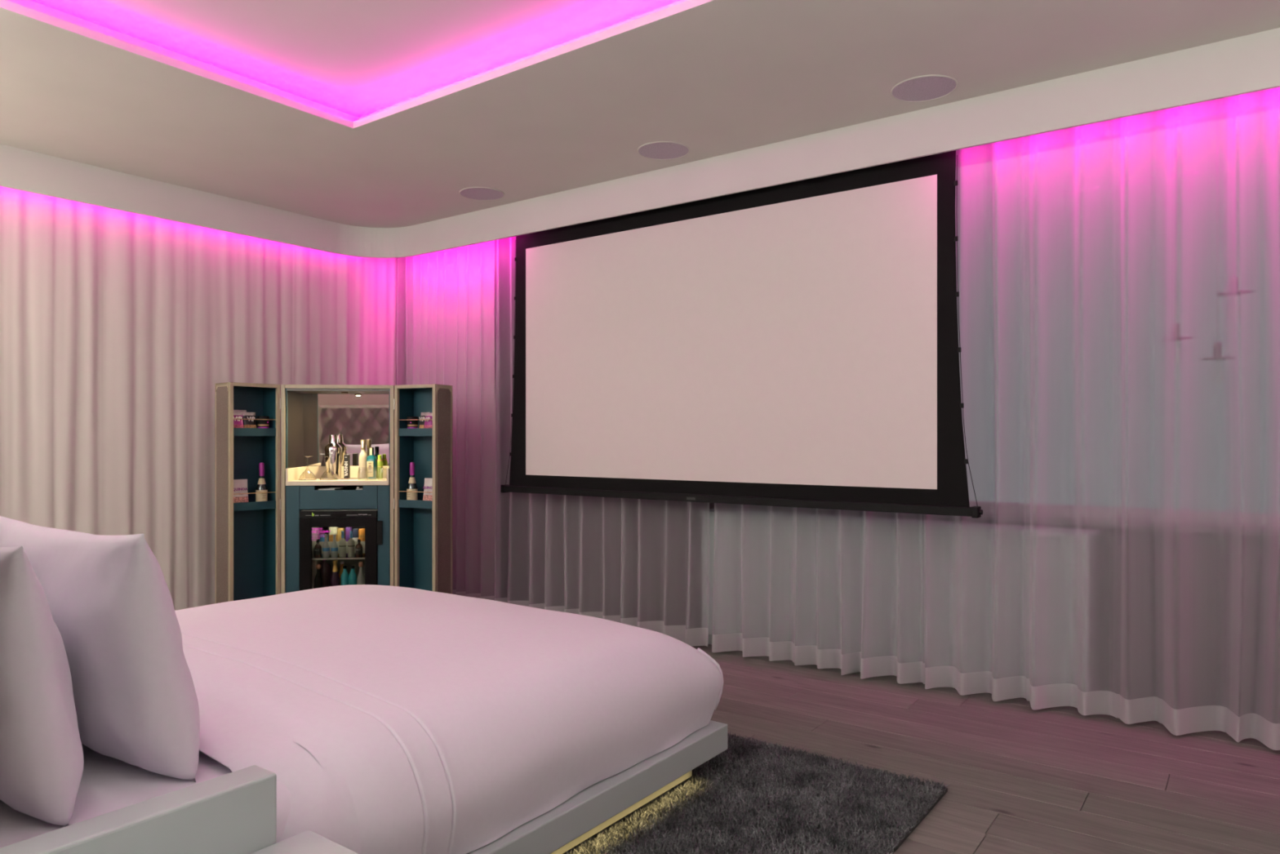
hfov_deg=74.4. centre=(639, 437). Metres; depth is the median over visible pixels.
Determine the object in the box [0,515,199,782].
pillow
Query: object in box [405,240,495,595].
curtain
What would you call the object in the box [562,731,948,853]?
rug
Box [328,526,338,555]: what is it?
juice bottle
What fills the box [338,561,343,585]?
beer bottle
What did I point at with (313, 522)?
fridge
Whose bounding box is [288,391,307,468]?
panel
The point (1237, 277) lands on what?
socket
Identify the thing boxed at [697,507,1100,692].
radiator cover
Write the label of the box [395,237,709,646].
sheer curtain
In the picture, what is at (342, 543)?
bottle
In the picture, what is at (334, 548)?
bottle
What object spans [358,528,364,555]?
juice bottle
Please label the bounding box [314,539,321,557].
bottle
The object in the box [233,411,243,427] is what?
snack bag
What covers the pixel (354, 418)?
mirror
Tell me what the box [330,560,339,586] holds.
wine bottle
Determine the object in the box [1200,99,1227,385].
pendant lamp
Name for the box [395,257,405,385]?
wall
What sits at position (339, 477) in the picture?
mat
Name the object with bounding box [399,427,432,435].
shelf
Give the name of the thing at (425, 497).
print
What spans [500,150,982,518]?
projector screen
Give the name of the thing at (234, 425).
print
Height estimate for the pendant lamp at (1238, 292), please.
0.986 m
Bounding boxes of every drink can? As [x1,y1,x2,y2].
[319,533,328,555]
[345,526,351,555]
[352,528,359,555]
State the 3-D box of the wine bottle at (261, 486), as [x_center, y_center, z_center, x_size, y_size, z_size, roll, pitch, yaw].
[-2.265,0.271,5.048,0.066,0.246,0.065,0,0,40]
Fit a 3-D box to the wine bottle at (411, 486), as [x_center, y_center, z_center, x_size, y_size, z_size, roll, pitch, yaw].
[-1.395,0.271,5.160,0.065,0.246,0.066,0,0,23]
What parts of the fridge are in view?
shelf trim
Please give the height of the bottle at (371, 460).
0.200 m
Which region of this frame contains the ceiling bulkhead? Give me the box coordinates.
[0,27,1279,257]
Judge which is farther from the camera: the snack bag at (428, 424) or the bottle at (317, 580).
the bottle at (317, 580)
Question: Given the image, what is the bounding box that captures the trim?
[0,0,719,129]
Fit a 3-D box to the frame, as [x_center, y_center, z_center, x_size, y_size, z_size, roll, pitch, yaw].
[-1.200,0.479,2.586,2.085,1.356,2.316,0,0,36]
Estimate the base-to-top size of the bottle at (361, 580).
0.206 m
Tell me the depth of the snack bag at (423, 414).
5.13 m
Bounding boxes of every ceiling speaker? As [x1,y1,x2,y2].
[459,186,504,200]
[637,141,689,159]
[890,75,957,102]
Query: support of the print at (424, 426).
attached to the snack bag at (428, 424)
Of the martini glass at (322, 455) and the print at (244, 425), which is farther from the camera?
the martini glass at (322, 455)
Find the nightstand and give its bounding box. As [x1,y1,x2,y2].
[250,830,359,853]
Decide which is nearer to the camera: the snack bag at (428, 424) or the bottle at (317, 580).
the snack bag at (428, 424)
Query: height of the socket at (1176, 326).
0.067 m
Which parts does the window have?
sill, frame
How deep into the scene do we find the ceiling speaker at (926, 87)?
3.54 m
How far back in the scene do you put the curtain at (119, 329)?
4.91 m
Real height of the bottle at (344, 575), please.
0.180 m
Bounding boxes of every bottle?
[255,462,267,501]
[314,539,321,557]
[314,563,322,588]
[320,559,331,586]
[322,533,329,557]
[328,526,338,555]
[330,533,337,557]
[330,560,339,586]
[337,527,344,555]
[338,530,346,557]
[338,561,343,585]
[340,565,348,585]
[347,530,355,557]
[348,565,356,584]
[355,538,362,557]
[357,561,364,584]
[358,440,367,479]
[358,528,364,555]
[366,447,377,479]
[376,454,382,478]
[406,462,417,500]
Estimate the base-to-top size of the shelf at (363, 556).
0.005 m
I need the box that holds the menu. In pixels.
[343,454,350,478]
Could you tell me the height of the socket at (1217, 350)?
0.067 m
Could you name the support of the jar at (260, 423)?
on the bar cabinet
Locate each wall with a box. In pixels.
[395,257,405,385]
[494,87,1279,723]
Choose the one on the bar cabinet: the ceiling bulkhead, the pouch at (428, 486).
the pouch at (428, 486)
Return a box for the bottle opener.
[355,486,363,489]
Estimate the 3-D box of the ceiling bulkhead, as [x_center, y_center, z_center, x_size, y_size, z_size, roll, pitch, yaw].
[-0.789,-1.373,1.885,6.696,0.218,5.516,0,0,36]
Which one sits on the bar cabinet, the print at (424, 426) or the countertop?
the countertop
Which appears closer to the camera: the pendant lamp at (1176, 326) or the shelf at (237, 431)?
the pendant lamp at (1176, 326)
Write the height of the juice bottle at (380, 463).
0.152 m
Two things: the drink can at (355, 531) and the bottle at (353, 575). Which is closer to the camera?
the bottle at (353, 575)
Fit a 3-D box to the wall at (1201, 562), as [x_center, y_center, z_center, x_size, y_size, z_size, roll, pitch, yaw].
[1.121,-0.277,4.714,6.940,2.964,0.180,0,0,36]
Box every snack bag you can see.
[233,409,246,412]
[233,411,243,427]
[243,412,256,427]
[419,412,429,428]
[423,412,432,427]
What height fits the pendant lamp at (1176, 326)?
1.161 m
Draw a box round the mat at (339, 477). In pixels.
[334,477,360,479]
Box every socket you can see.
[1173,322,1179,337]
[1213,342,1222,356]
[1235,276,1238,290]
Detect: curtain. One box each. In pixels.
[0,186,396,610]
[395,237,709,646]
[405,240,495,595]
[711,88,1279,750]
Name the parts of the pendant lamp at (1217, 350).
cord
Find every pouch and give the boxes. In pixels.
[233,479,248,502]
[422,477,432,500]
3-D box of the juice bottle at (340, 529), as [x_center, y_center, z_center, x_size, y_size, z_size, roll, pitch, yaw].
[-1.868,0.648,5.266,0.045,0.170,0.045,0,0,-5]
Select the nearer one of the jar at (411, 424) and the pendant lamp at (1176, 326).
the pendant lamp at (1176, 326)
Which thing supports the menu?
on the mat at (339, 477)
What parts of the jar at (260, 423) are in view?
lid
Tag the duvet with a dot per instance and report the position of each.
(393, 719)
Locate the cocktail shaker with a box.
[324,434,342,479]
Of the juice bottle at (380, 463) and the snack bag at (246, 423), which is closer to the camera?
the snack bag at (246, 423)
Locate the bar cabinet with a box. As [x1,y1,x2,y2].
[214,382,452,603]
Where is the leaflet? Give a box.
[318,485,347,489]
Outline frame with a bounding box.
[0,720,727,853]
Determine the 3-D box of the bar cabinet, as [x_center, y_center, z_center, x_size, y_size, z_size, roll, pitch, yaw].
[-1.838,0.435,5.212,1.364,1.511,0.653,0,0,-5]
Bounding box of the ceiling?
[0,0,1279,227]
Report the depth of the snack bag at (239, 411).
5.00 m
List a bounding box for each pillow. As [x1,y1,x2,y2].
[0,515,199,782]
[0,546,84,826]
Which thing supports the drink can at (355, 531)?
on the fridge
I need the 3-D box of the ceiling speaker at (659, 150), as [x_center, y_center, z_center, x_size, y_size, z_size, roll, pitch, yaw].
[0.121,-1.469,4.321,0.269,0.006,0.269,0,0,36]
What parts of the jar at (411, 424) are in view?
lid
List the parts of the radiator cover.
panel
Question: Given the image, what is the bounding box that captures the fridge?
[299,508,377,590]
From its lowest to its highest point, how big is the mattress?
0.296 m
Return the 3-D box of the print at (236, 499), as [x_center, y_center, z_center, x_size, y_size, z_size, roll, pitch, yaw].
[-2.345,0.370,4.938,0.015,0.047,0.115,-10,-7,40]
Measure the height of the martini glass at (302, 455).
0.150 m
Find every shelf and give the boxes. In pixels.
[233,427,275,435]
[233,500,275,511]
[312,555,364,558]
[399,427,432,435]
[399,499,432,508]
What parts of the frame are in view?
rail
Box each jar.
[257,416,269,427]
[407,416,418,428]
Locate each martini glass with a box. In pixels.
[298,455,316,479]
[320,455,337,479]
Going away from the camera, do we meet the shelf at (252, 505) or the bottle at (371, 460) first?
the shelf at (252, 505)
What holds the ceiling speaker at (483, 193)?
attached to the ceiling
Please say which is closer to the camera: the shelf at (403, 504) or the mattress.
the mattress
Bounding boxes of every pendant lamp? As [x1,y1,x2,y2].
[1159,107,1192,364]
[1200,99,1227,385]
[1216,276,1252,319]
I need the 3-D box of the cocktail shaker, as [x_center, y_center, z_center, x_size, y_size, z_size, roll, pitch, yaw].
[-1.949,0.120,5.357,0.102,0.281,0.102,0,0,-5]
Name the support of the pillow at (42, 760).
on the mattress
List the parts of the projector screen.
tension cord, tension cord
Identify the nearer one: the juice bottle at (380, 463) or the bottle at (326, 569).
the bottle at (326, 569)
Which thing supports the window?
in the wall at (1201, 562)
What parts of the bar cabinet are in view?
door, panel, rail, rail, edge frame, edge frame, drawer, lock plate, rail, rail, edge frame, door, panel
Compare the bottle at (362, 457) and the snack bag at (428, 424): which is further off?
the bottle at (362, 457)
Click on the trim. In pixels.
(689, 5)
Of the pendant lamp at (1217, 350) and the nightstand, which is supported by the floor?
the nightstand
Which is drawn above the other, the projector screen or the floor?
the projector screen
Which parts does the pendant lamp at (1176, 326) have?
cord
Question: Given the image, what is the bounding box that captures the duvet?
[174,584,723,853]
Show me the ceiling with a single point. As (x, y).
(722, 77)
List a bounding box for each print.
[233,424,243,427]
[233,496,248,502]
[243,424,256,427]
[422,494,432,500]
[423,425,432,427]
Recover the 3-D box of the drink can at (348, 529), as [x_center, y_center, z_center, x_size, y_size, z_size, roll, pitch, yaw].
[-1.821,0.645,5.271,0.041,0.175,0.041,0,0,-5]
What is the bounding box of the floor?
[691,644,1279,853]
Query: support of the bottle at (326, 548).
on the fridge
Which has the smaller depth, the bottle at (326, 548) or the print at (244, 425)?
the print at (244, 425)
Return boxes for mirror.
[303,393,389,465]
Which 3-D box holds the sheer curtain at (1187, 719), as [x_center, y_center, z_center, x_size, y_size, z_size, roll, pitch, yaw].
[1.985,-0.127,3.525,3.931,2.605,0.173,0,0,36]
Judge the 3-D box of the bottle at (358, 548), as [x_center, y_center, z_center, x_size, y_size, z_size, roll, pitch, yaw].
[-1.727,0.679,5.183,0.043,0.108,0.044,0,0,-5]
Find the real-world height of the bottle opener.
0.052 m
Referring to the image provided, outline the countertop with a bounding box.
[285,466,389,485]
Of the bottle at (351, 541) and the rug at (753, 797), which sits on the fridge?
the bottle at (351, 541)
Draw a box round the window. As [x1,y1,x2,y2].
[715,88,1279,537]
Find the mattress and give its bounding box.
[0,742,292,847]

